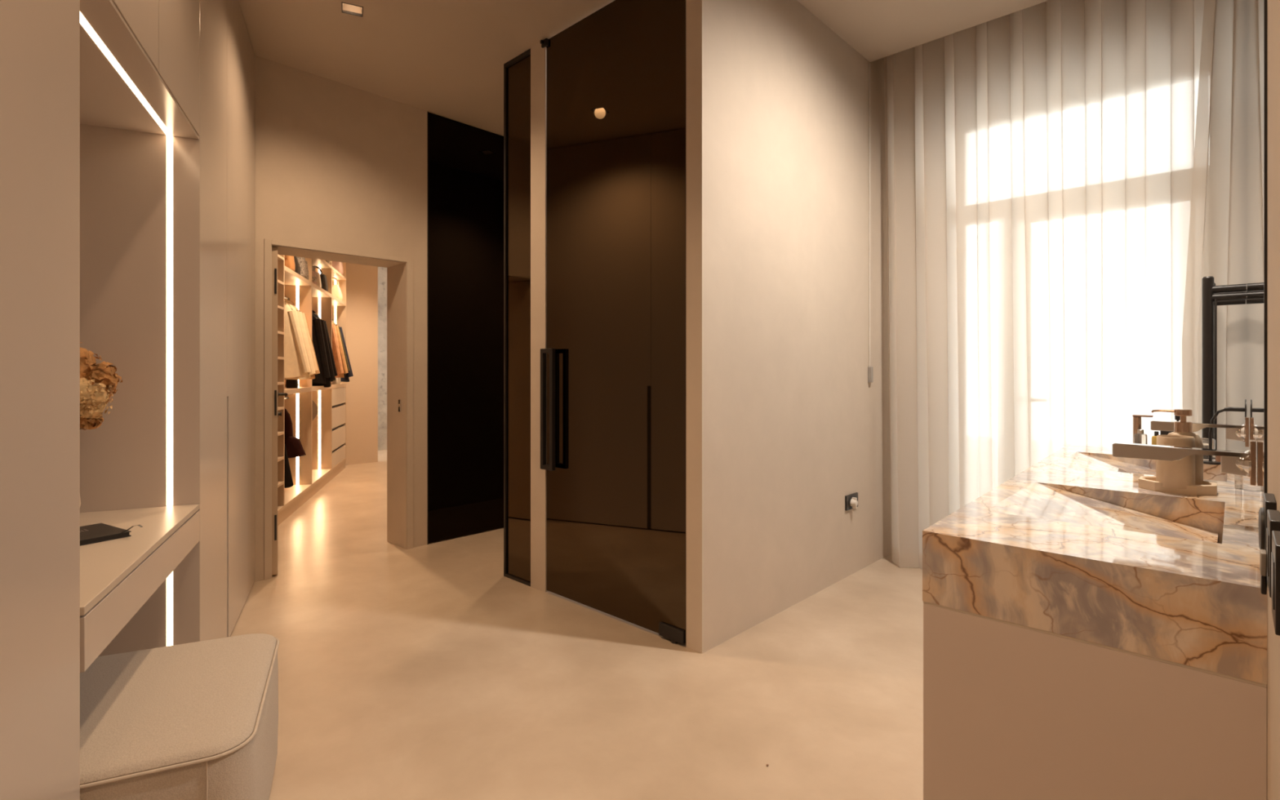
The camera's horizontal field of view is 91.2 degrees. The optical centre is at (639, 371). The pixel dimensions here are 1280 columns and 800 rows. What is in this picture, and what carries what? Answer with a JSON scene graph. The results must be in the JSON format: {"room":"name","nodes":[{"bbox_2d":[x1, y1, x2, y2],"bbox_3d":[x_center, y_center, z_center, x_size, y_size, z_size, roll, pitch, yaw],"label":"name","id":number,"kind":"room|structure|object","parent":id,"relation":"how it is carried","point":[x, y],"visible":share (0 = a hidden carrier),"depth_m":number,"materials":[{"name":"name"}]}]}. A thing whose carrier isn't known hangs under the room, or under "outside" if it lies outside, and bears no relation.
{"room":"bathroom","nodes":[
{"label":"bathroom","id":0,"kind":"room"},
{"bbox_2d":[254,55,427,582],"bbox_3d":[-1.985,-0.325,4.503,0.300,3.250,4.000,0,0,44],"label":"wall","id":1,"kind":"structure","parent":0,"point":[339,166],"depth_m":4.25,"materials":[{"name":"beige paint"}]},
{"bbox_2d":[264,238,413,579],"bbox_3d":[-2.117,0.237,4.366,0.318,2.125,0.976,0,0,44],"label":"doorway","id":2,"kind":"structure","parent":1,"relation":"in","point":[399,269],"depth_m":4.60,"materials":[{"name":"beige paint"}]},
{"bbox_2d":[271,247,288,574],"bbox_3d":[-2.484,0.253,4.325,0.111,2.071,0.802,0,0,-30],"label":"door","id":3,"kind":"structure","parent":2,"relation":"attached to","point":[275,393],"depth_m":3.97,"materials":[{"name":"beige wood"}]},
{"bbox_2d":[345,262,377,465],"bbox_3d":[-4.060,-0.325,8.765,0.742,3.250,0.120,0,0,-45],"label":"wall","id":4,"kind":"structure","parent":0,"point":[362,280],"depth_m":8.83,"materials":[{"name":"white paint"}]},
{"bbox_2d":[377,266,386,450],"bbox_3d":[-4.104,-0.325,10.602,0.150,3.250,4.216,0,0,43],"label":"wall","id":5,"kind":"structure","parent":0,"point":[382,271],"depth_m":10.34,"materials":[{"name":"beige paint"}]},
{"bbox_2d":[238,0,614,136],"bbox_3d":[-0.473,-1.975,2.309,3.604,0.050,6.545,0,0,-26],"label":"ceiling","id":6,"kind":"structure","parent":0,"point":[446,59],"depth_m":3.73,"materials":[{"name":"paint"}]},
{"bbox_2d":[341,1,363,17],"bbox_3d":[-1.551,-1.982,3.381,0.104,0.068,0.104,0,0,-25],"label":"recessed light","id":7,"kind":"object","parent":6,"relation":"in","point":[347,8],"visible":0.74,"depth_m":3.42,"materials":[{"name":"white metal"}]},
{"bbox_2d":[230,449,923,799],"bbox_3d":[-2.071,1.360,6.446,12.120,0.120,9.500,0,0,44],"label":"floor","id":8,"kind":"structure","parent":0,"point":[428,672],"depth_m":2.60,"materials":[{"name":"beige concrete"}]},
{"bbox_2d":[0,0,79,799],"bbox_3d":[-1.090,-0.323,0.400,0.600,3.246,1.845,0,0,-25],"label":"wall panel","id":9,"kind":"object","parent":8,"relation":"on","point":[40,39],"visible":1,"depth_m":1.16,"materials":[{"name":"beige paint"}]},
{"bbox_2d":[80,0,200,656],"bbox_3d":[-1.739,0.195,1.771,0.620,2.210,1.189,0,0,-25],"label":"niche","id":10,"kind":"object","parent":8,"relation":"on","point":[140,160],"visible":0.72,"depth_m":2.34,"materials":[{"name":"beige paint"}]},
{"bbox_2d":[80,503,199,672],"bbox_3d":[-1.725,0.584,1.767,0.598,0.143,1.167,0,0,-25],"label":"table","id":11,"kind":"object","parent":10,"relation":"attached to","point":[117,576],"visible":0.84,"depth_m":1.76,"materials":[{"name":"paint"}]},
{"bbox_2d":[80,342,122,505],"bbox_3d":[-1.933,0.203,2.115,0.294,0.618,0.254,0,0,-25],"label":"bouquet","id":12,"kind":"object","parent":11,"relation":"on","point":[97,382],"visible":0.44,"depth_m":2.12,"materials":[{"name":"brown plant"}]},
{"bbox_2d":[80,523,142,546],"bbox_3d":[-1.680,0.492,1.923,0.267,0.041,0.158,0,0,30],"label":"notebook","id":13,"kind":"object","parent":11,"relation":"on","point":[99,532],"visible":0.49,"depth_m":1.93,"materials":[{"name":"black leather"}]},
{"bbox_2d":[111,0,199,135],"bbox_3d":[-1.726,-1.427,1.766,0.600,1.039,1.165,0,0,-25],"label":"upper cabinet","id":14,"kind":"object","parent":10,"relation":"on","point":[167,31],"visible":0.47,"depth_m":2.07,"materials":[{"name":"beige paint"}]},
{"bbox_2d":[80,633,279,799],"bbox_3d":[-1.395,1.091,1.700,0.677,0.418,0.752,0,0,-25],"label":"pouf","id":15,"kind":"object","parent":8,"relation":"on","point":[197,720],"visible":0.66,"depth_m":1.62,"materials":[{"name":"beige fabric"}]},
{"bbox_2d":[198,0,255,640],"bbox_3d":[-2.308,-0.323,3.017,0.600,3.246,1.588,0,0,-25],"label":"tall cabinet","id":16,"kind":"object","parent":8,"relation":"on","point":[227,58],"visible":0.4,"depth_m":3.00,"materials":[{"name":"beige paint"}]},
{"bbox_2d":[277,254,346,525],"bbox_3d":[-3.698,-0.324,6.586,0.550,3.248,3.682,0,0,-16],"label":"wardrobe","id":17,"kind":"object","parent":8,"relation":"on","point":[322,439],"visible":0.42,"depth_m":6.42,"materials":[{"name":"brown wood"}]},
{"bbox_2d":[277,506,284,514],"bbox_3d":[-3.252,1.175,5.086,0.530,0.030,0.508,0,0,-16],"label":"shelf","id":18,"kind":"object","parent":17,"relation":"attached to","point":[280,508],"depth_m":5.34,"materials":[{"name":"beige wood"}]},
{"bbox_2d":[277,254,284,260],"bbox_3d":[-3.252,-0.967,5.086,0.530,0.022,0.508,0,0,-16],"label":"shelf","id":19,"kind":"object","parent":17,"relation":"attached to","point":[280,257],"depth_m":5.35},
{"bbox_2d":[277,279,284,284],"bbox_3d":[-3.252,-0.753,5.086,0.530,0.022,0.508,0,0,-16],"label":"shelf","id":20,"kind":"object","parent":17,"relation":"attached to","point":[280,282],"depth_m":5.37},
{"bbox_2d":[277,305,284,310],"bbox_3d":[-3.252,-0.539,5.086,0.530,0.022,0.508,0,0,-16],"label":"shelf","id":21,"kind":"object","parent":17,"relation":"attached to","point":[279,307],"depth_m":5.35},
{"bbox_2d":[277,330,284,334],"bbox_3d":[-3.252,-0.325,5.086,0.530,0.022,0.508,0,0,-16],"label":"shelf","id":22,"kind":"object","parent":17,"relation":"attached to","point":[279,332],"depth_m":5.33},
{"bbox_2d":[277,406,284,410],"bbox_3d":[-3.252,0.317,5.086,0.530,0.022,0.508,0,0,-16],"label":"shelf","id":23,"kind":"object","parent":17,"relation":"attached to","point":[279,408],"depth_m":5.36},
{"bbox_2d":[277,431,284,435],"bbox_3d":[-3.252,0.531,5.086,0.530,0.022,0.508,0,0,-16],"label":"shelf","id":24,"kind":"object","parent":17,"relation":"attached to","point":[279,433],"depth_m":5.34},
{"bbox_2d":[277,456,284,462],"bbox_3d":[-3.252,0.745,5.086,0.530,0.022,0.508,0,0,-16],"label":"shelf","id":25,"kind":"object","parent":17,"relation":"attached to","point":[280,459],"depth_m":5.37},
{"bbox_2d":[277,481,284,487],"bbox_3d":[-3.252,0.959,5.086,0.530,0.022,0.508,0,0,-16],"label":"shelf","id":26,"kind":"object","parent":17,"relation":"attached to","point":[280,484],"depth_m":5.36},
{"bbox_2d":[284,444,293,488],"bbox_3d":[-3.411,0.666,5.793,0.380,0.831,0.074,0,0,-16],"label":"trousers","id":27,"kind":"object","parent":17,"relation":"hanging from","point":[288,478],"visible":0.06,"depth_m":5.82,"materials":[{"name":"black fabric"}]},
{"bbox_2d":[284,255,294,271],"bbox_3d":[-3.349,-1.083,5.726,0.340,0.337,0.144,0,0,-16],"label":"handbag","id":28,"kind":"object","parent":17,"relation":"on","point":[289,260],"visible":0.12,"depth_m":5.71,"materials":[{"name":"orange leather"}]},
{"bbox_2d":[285,379,298,387],"bbox_3d":[-3.410,0.086,6.148,0.100,0.154,0.100,0,0,-16],"label":"handbag","id":29,"kind":"object","parent":17,"relation":"on","point":[289,383],"visible":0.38,"depth_m":6.11,"materials":[{"name":"black leather"}]},
{"bbox_2d":[284,408,306,457],"bbox_3d":[-3.455,0.536,5.945,0.520,0.571,0.145,0,0,-16],"label":"dress","id":30,"kind":"object","parent":17,"relation":"hanging from","point":[294,446],"visible":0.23,"depth_m":5.95,"materials":[{"name":"black fabric"}]},
{"bbox_2d":[293,256,300,274],"bbox_3d":[-3.377,-1.083,5.928,0.280,0.337,0.160,0,0,-16],"label":"handbag","id":31,"kind":"object","parent":17,"relation":"on","point":[297,268],"visible":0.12,"depth_m":5.92,"materials":[{"name":"black leather"}]},
{"bbox_2d":[284,299,311,377],"bbox_3d":[-3.443,-0.344,5.905,0.637,0.811,0.120,0,0,-16],"label":"blouse","id":32,"kind":"object","parent":17,"relation":"hanging from","point":[296,361],"visible":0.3,"depth_m":5.92,"materials":[{"name":"beige fabric"}]},
{"bbox_2d":[284,484,311,507],"bbox_3d":[-3.475,1.175,5.854,0.530,0.030,1.048,0,0,-16],"label":"shelf","id":33,"kind":"object","parent":17,"relation":"attached to","point":[294,493],"depth_m":6.03,"materials":[{"name":"beige wood"}]},
{"bbox_2d":[284,386,311,394],"bbox_3d":[-3.475,0.185,5.854,0.530,0.045,1.048,0,0,-16],"label":"shelf","id":34,"kind":"object","parent":17,"relation":"attached to","point":[300,390],"depth_m":6.03,"materials":[{"name":"beige wood"}]},
{"bbox_2d":[284,266,311,285],"bbox_3d":[-3.475,-0.895,5.854,0.530,0.040,1.048,0,0,-16],"label":"shelf","id":35,"kind":"object","parent":17,"relation":"attached to","point":[291,277],"depth_m":6.05,"materials":[{"name":"beige wood"}]},
{"bbox_2d":[284,298,315,379],"bbox_3d":[-3.478,-0.334,6.023,0.670,0.831,0.123,0,0,-16],"label":"coat","id":36,"kind":"object","parent":17,"relation":"hanging from","point":[300,313],"visible":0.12,"depth_m":6.05,"materials":[{"name":"beige fabric"}]},
{"bbox_2d":[296,256,306,278],"bbox_3d":[-3.438,-1.088,6.140,0.300,0.346,0.180,0,0,-16],"label":"handbag","id":37,"kind":"object","parent":17,"relation":"on","point":[301,260],"visible":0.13,"depth_m":6.11,"materials":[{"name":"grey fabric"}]},
{"bbox_2d":[288,300,318,375],"bbox_3d":[-3.509,-0.353,6.132,0.670,0.791,0.109,0,0,-16],"label":"jacket","id":38,"kind":"object","parent":17,"relation":"hanging from","point":[316,368],"visible":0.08,"depth_m":6.17,"materials":[{"name":"fabric"}]},
{"bbox_2d":[291,301,319,379],"bbox_3d":[-3.530,-0.334,6.203,0.668,0.831,0.097,0,0,-16],"label":"cardigan","id":39,"kind":"object","parent":17,"relation":"hanging from","point":[313,376],"visible":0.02,"depth_m":6.26,"materials":[{"name":"beige fabric"}]},
{"bbox_2d":[305,260,308,279],"bbox_3d":[-3.444,-1.065,6.303,0.200,0.299,0.103,0,0,-16],"label":"handbag","id":40,"kind":"object","parent":17,"relation":"on","point":[307,268],"visible":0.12,"depth_m":6.31,"materials":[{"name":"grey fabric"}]},
{"bbox_2d":[311,265,316,284],"bbox_3d":[-3.638,-1.026,6.790,0.252,0.223,0.252,0,0,-16],"label":"handbag","id":41,"kind":"object","parent":17,"relation":"on","point":[313,273],"visible":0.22,"depth_m":6.78,"materials":[{"name":"leather"}]},
{"bbox_2d":[311,400,318,421],"bbox_3d":[-3.754,0.420,6.975,0.304,0.343,0.060,0,0,-16],"label":"felt hat","id":42,"kind":"object","parent":17,"relation":"hanging from","point":[314,407],"visible":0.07,"depth_m":7.03,"materials":[{"name":"beige fabric"}]},
{"bbox_2d":[315,271,321,288],"bbox_3d":[-3.708,-1.015,7.030,0.240,0.200,0.080,0,0,-16],"label":"handbag","id":43,"kind":"object","parent":17,"relation":"on","point":[317,274],"visible":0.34,"depth_m":7.02,"materials":[{"name":"beige leather"}]},
{"bbox_2d":[311,313,330,383],"bbox_3d":[-3.724,-0.303,6.870,0.621,0.891,0.125,0,0,-16],"label":"jacket","id":44,"kind":"object","parent":17,"relation":"hanging from","point":[317,338],"visible":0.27,"depth_m":6.88,"materials":[{"name":"black fabric"}]},
{"bbox_2d":[315,266,328,291],"bbox_3d":[-3.741,-1.065,7.216,0.260,0.299,0.154,0,0,-16],"label":"handbag","id":45,"kind":"object","parent":17,"relation":"on","point":[323,277],"visible":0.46,"depth_m":7.19,"materials":[{"name":"black leather"}]},
{"bbox_2d":[311,468,331,486],"bbox_3d":[-3.772,1.175,6.877,0.530,0.030,1.038,0,0,-16],"label":"shelf","id":46,"kind":"object","parent":17,"relation":"attached to","point":[318,475],"depth_m":7.09,"materials":[{"name":"beige wood"}]},
{"bbox_2d":[311,385,331,391],"bbox_3d":[-3.772,0.185,6.877,0.530,0.045,1.038,0,0,-16],"label":"shelf","id":47,"kind":"object","parent":17,"relation":"attached to","point":[313,388],"depth_m":6.90,"materials":[{"name":"beige wood"}]},
{"bbox_2d":[311,258,331,268],"bbox_3d":[-3.772,-1.235,6.877,0.530,0.030,1.038,0,0,-16],"label":"shelf","id":48,"kind":"object","parent":17,"relation":"attached to","point":[322,264],"depth_m":7.14,"materials":[{"name":"beige wood"}]},
{"bbox_2d":[311,282,331,297],"bbox_3d":[-3.772,-0.895,6.877,0.530,0.040,1.038,0,0,-16],"label":"shelf","id":49,"kind":"object","parent":17,"relation":"attached to","point":[317,291],"depth_m":7.06,"materials":[{"name":"beige wood"}]},
{"bbox_2d":[311,311,335,387],"bbox_3d":[-3.763,-0.283,7.006,0.672,0.931,0.133,0,0,-16],"label":"coat","id":50,"kind":"object","parent":17,"relation":"hanging from","point":[332,377],"visible":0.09,"depth_m":7.03,"materials":[{"name":"black fabric"}]},
{"bbox_2d":[311,310,337,382],"bbox_3d":[-3.800,-0.314,7.133,0.670,0.871,0.114,0,0,-16],"label":"blazer","id":51,"kind":"object","parent":17,"relation":"hanging from","point":[313,312],"visible":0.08,"depth_m":7.17,"materials":[{"name":"black fabric"}]},
{"bbox_2d":[332,377,341,384],"bbox_3d":[-3.965,0.113,8.023,0.220,0.100,0.309,0,0,-16],"label":"storage box","id":52,"kind":"object","parent":17,"relation":"on","point":[337,380],"visible":0.24,"depth_m":7.93,"materials":[{"name":"white plastic"}]},
{"bbox_2d":[332,277,342,300],"bbox_3d":[-3.954,-1.065,8.094,0.200,0.299,0.140,0,0,-16],"label":"handbag","id":53,"kind":"object","parent":17,"relation":"on","point":[336,291],"visible":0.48,"depth_m":8.06,"materials":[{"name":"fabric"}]},
{"bbox_2d":[332,261,342,274],"bbox_3d":[-3.968,-1.409,8.069,0.260,0.318,0.150,0,0,-16],"label":"handbag","id":54,"kind":"object","parent":17,"relation":"on","point":[337,265],"visible":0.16,"depth_m":8.02,"materials":[{"name":"leather"}]},
{"bbox_2d":[332,324,343,377],"bbox_3d":[-3.972,-0.334,7.724,0.599,0.831,0.106,0,0,-16],"label":"shirt","id":55,"kind":"object","parent":17,"relation":"hanging from","point":[335,348],"visible":0.18,"depth_m":7.75,"materials":[{"name":"fabric"}]},
{"bbox_2d":[332,457,346,470],"bbox_3d":[-4.060,1.175,7.866,0.530,0.030,0.978,0,0,-16],"label":"shelf","id":56,"kind":"object","parent":17,"relation":"attached to","point":[337,464],"depth_m":7.93,"materials":[{"name":"beige wood"}]},
{"bbox_2d":[332,383,346,388],"bbox_3d":[-4.060,0.185,7.866,0.530,0.045,0.978,0,0,-16],"label":"shelf","id":57,"kind":"object","parent":17,"relation":"attached to","point":[337,385],"depth_m":7.94,"materials":[{"name":"beige wood"}]},
{"bbox_2d":[332,266,346,279],"bbox_3d":[-4.060,-1.235,7.866,0.530,0.030,0.978,0,0,-16],"label":"shelf","id":58,"kind":"object","parent":17,"relation":"attached to","point":[335,274],"depth_m":8.07,"materials":[{"name":"beige wood"}]},
{"bbox_2d":[332,294,346,306],"bbox_3d":[-4.060,-0.895,7.866,0.530,0.040,0.978,0,0,-16],"label":"shelf","id":59,"kind":"object","parent":17,"relation":"attached to","point":[336,301],"depth_m":8.08,"materials":[{"name":"beige wood"}]},
{"bbox_2d":[332,322,348,377],"bbox_3d":[-4.002,-0.334,7.827,0.672,0.831,0.119,0,0,-16],"label":"jacket","id":60,"kind":"object","parent":17,"relation":"hanging from","point":[341,350],"visible":0.09,"depth_m":7.86,"materials":[{"name":"fabric"}]},
{"bbox_2d":[332,321,350,374],"bbox_3d":[-4.034,-0.353,7.939,0.680,0.791,0.112,0,0,-16],"label":"parka","id":61,"kind":"object","parent":17,"relation":"hanging from","point":[344,353],"visible":0.03,"depth_m":7.98,"materials":[{"name":"brown fabric"}]},
{"bbox_2d":[332,319,353,382],"bbox_3d":[-4.084,-0.303,8.110,0.700,0.891,0.109,0,0,-16],"label":"coat","id":62,"kind":"object","parent":17,"relation":"hanging from","point":[346,379],"visible":0.09,"depth_m":8.15,"materials":[{"name":"blue fabric"}]},
{"bbox_2d":[427,111,503,544],"bbox_3d":[-1.094,-0.323,5.248,0.037,3.246,1.482,0,0,43],"label":"door","id":63,"kind":"structure","parent":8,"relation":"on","point":[465,162],"depth_m":4.93,"materials":[{"name":"black glass"}]},
{"bbox_2d":[503,48,530,586],"bbox_3d":[-0.746,-0.324,3.899,0.280,3.248,0.050,0,0,43],"label":"glass screen","id":64,"kind":"object","parent":8,"relation":"on","point":[517,71],"visible":0.85,"depth_m":3.90,"materials":[{"name":"brown glass"}]},
{"bbox_2d":[530,42,548,592],"bbox_3d":[-0.574,-0.340,3.770,0.143,3.280,0.100,0,0,43],"label":"pier","id":65,"kind":"object","parent":8,"relation":"on","point":[538,54],"visible":0.5,"depth_m":3.74,"materials":[{"name":"beige paint"}]},
{"bbox_2d":[540,0,686,644],"bbox_3d":[-0.191,-0.323,3.318,1.085,3.246,0.088,0,0,44],"label":"door","id":66,"kind":"structure","parent":65,"relation":"attached to","point":[615,467],"depth_m":3.27,"materials":[{"name":"brown glass"}]},
{"bbox_2d":[923,600,1266,799],"bbox_3d":[1.564,0.909,2.051,0.632,0.782,2.196,0,0,43],"label":"vanity cabinet","id":67,"kind":"object","parent":8,"relation":"on","point":[1012,711],"visible":0.62,"depth_m":1.22,"materials":[{"name":"beige paint"}]},
{"bbox_2d":[922,444,1266,684],"bbox_3d":[1.565,0.439,2.052,0.632,0.158,2.201,0,0,44],"label":"countertop","id":68,"kind":"structure","parent":67,"relation":"on","point":[1071,544],"depth_m":1.30,"materials":[{"name":"beige stone"}]},
{"bbox_2d":[984,482,1225,543],"bbox_3d":[1.249,0.419,1.672,0.450,0.118,0.575,0,0,44],"label":"basin","id":69,"kind":"object","parent":68,"relation":"in","point":[1059,513],"depth_m":1.75,"materials":[{"name":"beige stone"}]},
{"bbox_2d":[1049,451,1226,481],"bbox_3d":[1.932,0.419,2.423,0.492,0.118,0.575,0,0,44],"label":"basin","id":70,"kind":"object","parent":68,"relation":"in","point":[1098,464],"depth_m":2.51,"materials":[{"name":"beige stone"}]},
{"bbox_2d":[1174,415,1180,421],"bbox_3d":[2.309,0.263,2.702,0.048,0.195,0.047,0,0,44],"label":"brush","id":71,"kind":"object","parent":68,"relation":"on","point":[1177,418],"visible":0.09,"depth_m":2.69,"materials":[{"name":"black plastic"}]},
{"bbox_2d":[1138,475,1217,495],"bbox_3d":[1.628,0.345,1.901,0.178,0.029,0.145,0,0,43],"label":"soap tray","id":72,"kind":"object","parent":68,"relation":"on","point":[1148,482],"visible":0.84,"depth_m":1.85,"materials":[{"name":"beige ceramic"}]},
{"bbox_2d":[1155,435,1195,488],"bbox_3d":[1.606,0.271,1.881,0.088,0.153,0.088,0,0,44],"label":"tumbler","id":73,"kind":"object","parent":72,"relation":"on","point":[1180,473],"visible":0.78,"depth_m":1.85,"materials":[{"name":"beige ceramic"}]},
{"bbox_2d":[1151,408,1203,484],"bbox_3d":[1.671,0.233,1.940,0.092,0.230,0.110,0,0,-11],"label":"soap dispenser","id":74,"kind":"object","parent":72,"relation":"on","point":[1183,428],"visible":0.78,"depth_m":1.91,"materials":[{"name":"beige ceramic"}]},
{"bbox_2d":[1167,431,1203,484],"bbox_3d":[1.673,0.267,1.931,0.092,0.162,0.092,0,0,44],"label":"bottle","id":75,"kind":"object","parent":74,"relation":"attached to","point":[1198,442],"depth_m":1.89,"materials":[{"name":"beige ceramic"}]},
{"bbox_2d":[1200,437,1215,458],"bbox_3d":[2.340,0.320,2.604,0.072,0.080,0.072,0,0,43],"label":"glass jar","id":76,"kind":"object","parent":68,"relation":"on","point":[1205,441],"visible":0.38,"depth_m":2.57,"materials":[{"name":"white"}]},
{"bbox_2d":[1215,455,1220,462],"bbox_3d":[2.315,0.338,2.490,0.046,0.045,0.046,0,0,44],"label":"pot","id":77,"kind":"object","parent":68,"relation":"on","point":[1217,457],"visible":0.11,"depth_m":2.49,"materials":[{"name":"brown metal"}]},
{"bbox_2d":[1203,399,1246,464],"bbox_3d":[2.246,0.233,2.418,0.134,0.254,0.080,0,0,44],"label":"makeup mirror","id":78,"kind":"object","parent":68,"relation":"on","point":[1210,461],"visible":0.84,"depth_m":2.42,"materials":[{"name":"black metal"}]},
{"bbox_2d":[1234,474,1243,488],"bbox_3d":[1.837,0.320,1.924,0.020,0.080,0.016,0,0,43],"label":"perfume bottle","id":79,"kind":"object","parent":68,"relation":"on","point":[1238,479],"visible":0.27,"depth_m":1.92,"materials":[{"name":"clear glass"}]},
{"bbox_3d":[2.229,0.348,2.730,0.185,0.025,0.170,0,0,44],"label":"tray","id":80,"kind":"object","parent":68,"relation":"on","visible":0},
{"bbox_2d":[1133,429,1147,444],"bbox_3d":[2.192,0.295,2.745,0.045,0.080,0.036,0,0,43],"label":"perfume bottle","id":81,"kind":"object","parent":80,"relation":"on","point":[1140,437],"visible":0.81,"depth_m":2.73,"materials":[{"name":"clear glass"}]},
{"bbox_2d":[1132,414,1153,443],"bbox_3d":[2.237,0.265,2.791,0.071,0.139,0.032,0,0,44],"label":"jar","id":82,"kind":"object","parent":80,"relation":"on","point":[1136,418],"visible":0.71,"depth_m":2.79,"materials":[{"name":"beige ceramic"}]},
{"bbox_2d":[1151,431,1159,444],"bbox_3d":[2.218,0.296,2.693,0.032,0.077,0.026,0,0,43],"label":"perfume bottle","id":83,"kind":"object","parent":80,"relation":"on","point":[1156,433],"visible":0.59,"depth_m":2.69,"materials":[{"name":"yellow glass"}]},
{"bbox_2d":[1160,431,1173,435],"bbox_3d":[2.288,0.292,2.708,0.061,0.085,0.061,0,0,44],"label":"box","id":84,"kind":"object","parent":80,"relation":"on","point":[1162,433],"visible":0.02,"depth_m":2.70,"materials":[{"name":"black plastic"}]},
{"bbox_2d":[686,0,891,653],"bbox_3d":[1.136,-0.515,3.851,0.094,3.630,2.570,0,0,43],"label":"wall","id":85,"kind":"structure","parent":0,"point":[785,421],"depth_m":3.37,"materials":[{"name":"beige paint"}]},
{"bbox_2d":[844,492,857,511],"bbox_3d":[1.350,0.830,3.999,0.014,0.092,0.164,0,0,43],"label":"wall socket","id":86,"kind":"object","parent":85,"relation":"attached to","point":[847,498],"visible":0.65,"depth_m":3.96,"materials":[{"name":"black plastic"}]},
{"bbox_2d":[849,497,857,508],"bbox_3d":[1.356,0.834,3.969,0.036,0.070,0.050,0,0,44],"label":"plug","id":87,"kind":"object","parent":86,"relation":"attached to","point":[853,502],"visible":1,"depth_m":3.96,"materials":[{"name":"white plastic"}]},
{"bbox_2d":[867,62,873,382],"bbox_3d":[1.540,-0.993,4.191,0.025,2.135,0.030,0,0,43],"label":"pull cord","id":88,"kind":"object","parent":85,"relation":"attached to","point":[870,369],"visible":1,"depth_m":4.19,"materials":[{"name":"grey plastic"}]},
{"bbox_2d":[796,0,1048,62],"bbox_3d":[1.596,-2.200,2.953,1.950,0.250,1.760,0,0,44],"label":"ceiling","id":89,"kind":"structure","parent":0,"point":[877,29],"depth_m":3.69,"materials":[{"name":"paint"}]},
{"bbox_2d":[1266,0,1279,799],"bbox_3d":[1.280,-0.515,1.205,0.121,3.630,6.210,0,0,44],"label":"wall","id":90,"kind":"structure","parent":0,"point":[1273,6],"depth_m":0.90,"materials":[{"name":"beige paint"}]},
{"bbox_2d":[1112,439,1256,485],"bbox_3d":[1.346,0.214,1.562,0.268,0.102,0.064,0,0,43],"label":"tap","id":91,"kind":"object","parent":90,"relation":"attached to","point":[1232,462],"visible":1,"depth_m":1.53,"materials":[{"name":"brown metal"}]},
{"bbox_2d":[1150,417,1248,447],"bbox_3d":[2.048,0.214,2.302,0.268,0.102,0.064,0,0,44],"label":"tap","id":92,"kind":"object","parent":90,"relation":"attached to","point":[1233,432],"visible":0.97,"depth_m":2.24,"materials":[{"name":"brown metal"}]},
{"bbox_2d":[1201,275,1246,449],"bbox_3d":[2.665,0.129,2.861,0.144,1.103,0.301,0,0,43],"label":"towel radiator","id":93,"kind":"object","parent":90,"relation":"attached to","point":[1213,295],"visible":0.6,"depth_m":2.78,"materials":[{"name":"black metal"}]},
{"bbox_2d":[1245,0,1266,536],"bbox_3d":[1.963,-0.839,2.015,0.004,2.393,2.694,0,0,44],"label":"mirror","id":94,"kind":"object","parent":90,"relation":"attached to","point":[1255,10],"visible":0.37,"depth_m":1.51,"materials":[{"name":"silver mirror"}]},
{"bbox_2d":[1258,493,1276,550],"bbox_3d":[0.836,0.211,0.837,0.016,0.087,0.079,0,0,43],"label":"wall plate","id":95,"kind":"object","parent":90,"relation":"attached to","point":[1269,502],"visible":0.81,"depth_m":0.82,"materials":[{"name":"black plastic"}]},
{"bbox_2d":[1266,509,1279,597],"bbox_3d":[0.740,0.211,0.732,0.012,0.087,0.080,0,0,43],"label":"wall plate","id":96,"kind":"object","parent":90,"relation":"attached to","point":[1273,516],"visible":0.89,"depth_m":0.72,"materials":[{"name":"black plastic"}]},
{"bbox_2d":[1259,549,1266,595],"bbox_3d":[0.744,0.239,0.749,0.006,0.049,0.024,0,0,44],"label":"plug","id":97,"kind":"object","parent":96,"relation":"attached to","point":[1263,554],"visible":1,"depth_m":0.74,"materials":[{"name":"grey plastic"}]},
{"bbox_2d":[1271,530,1279,635],"bbox_3d":[0.644,0.211,0.631,0.012,0.087,0.079,0,0,43],"label":"wall plate","id":98,"kind":"object","parent":90,"relation":"attached to","point":[1275,553],"visible":1,"depth_m":0.61,"materials":[{"name":"black plastic"}]},
{"bbox_3d":[2.260,-2.265,3.645,1.800,0.028,0.140,0,0,43],"label":"track","id":99,"kind":"object","parent":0,"visible":0},
{"bbox_2d":[884,0,1204,569],"bbox_3d":[2.249,-0.477,3.707,1.661,3.546,0.140,0,0,44],"label":"sheer curtain","id":100,"kind":"object","parent":99,"relation":"hanging from","point":[1039,157],"visible":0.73,"depth_m":3.65,"materials":[{"name":"white fabric"}]},
{"bbox_2d":[1182,0,1246,451],"bbox_3d":[2.789,-0.477,3.046,0.234,3.546,0.046,0,0,37],"label":"sheer curtain","id":101,"kind":"object","parent":99,"relation":"hanging from","point":[1216,246],"visible":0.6,"depth_m":3.03,"materials":[{"name":"white fabric"}]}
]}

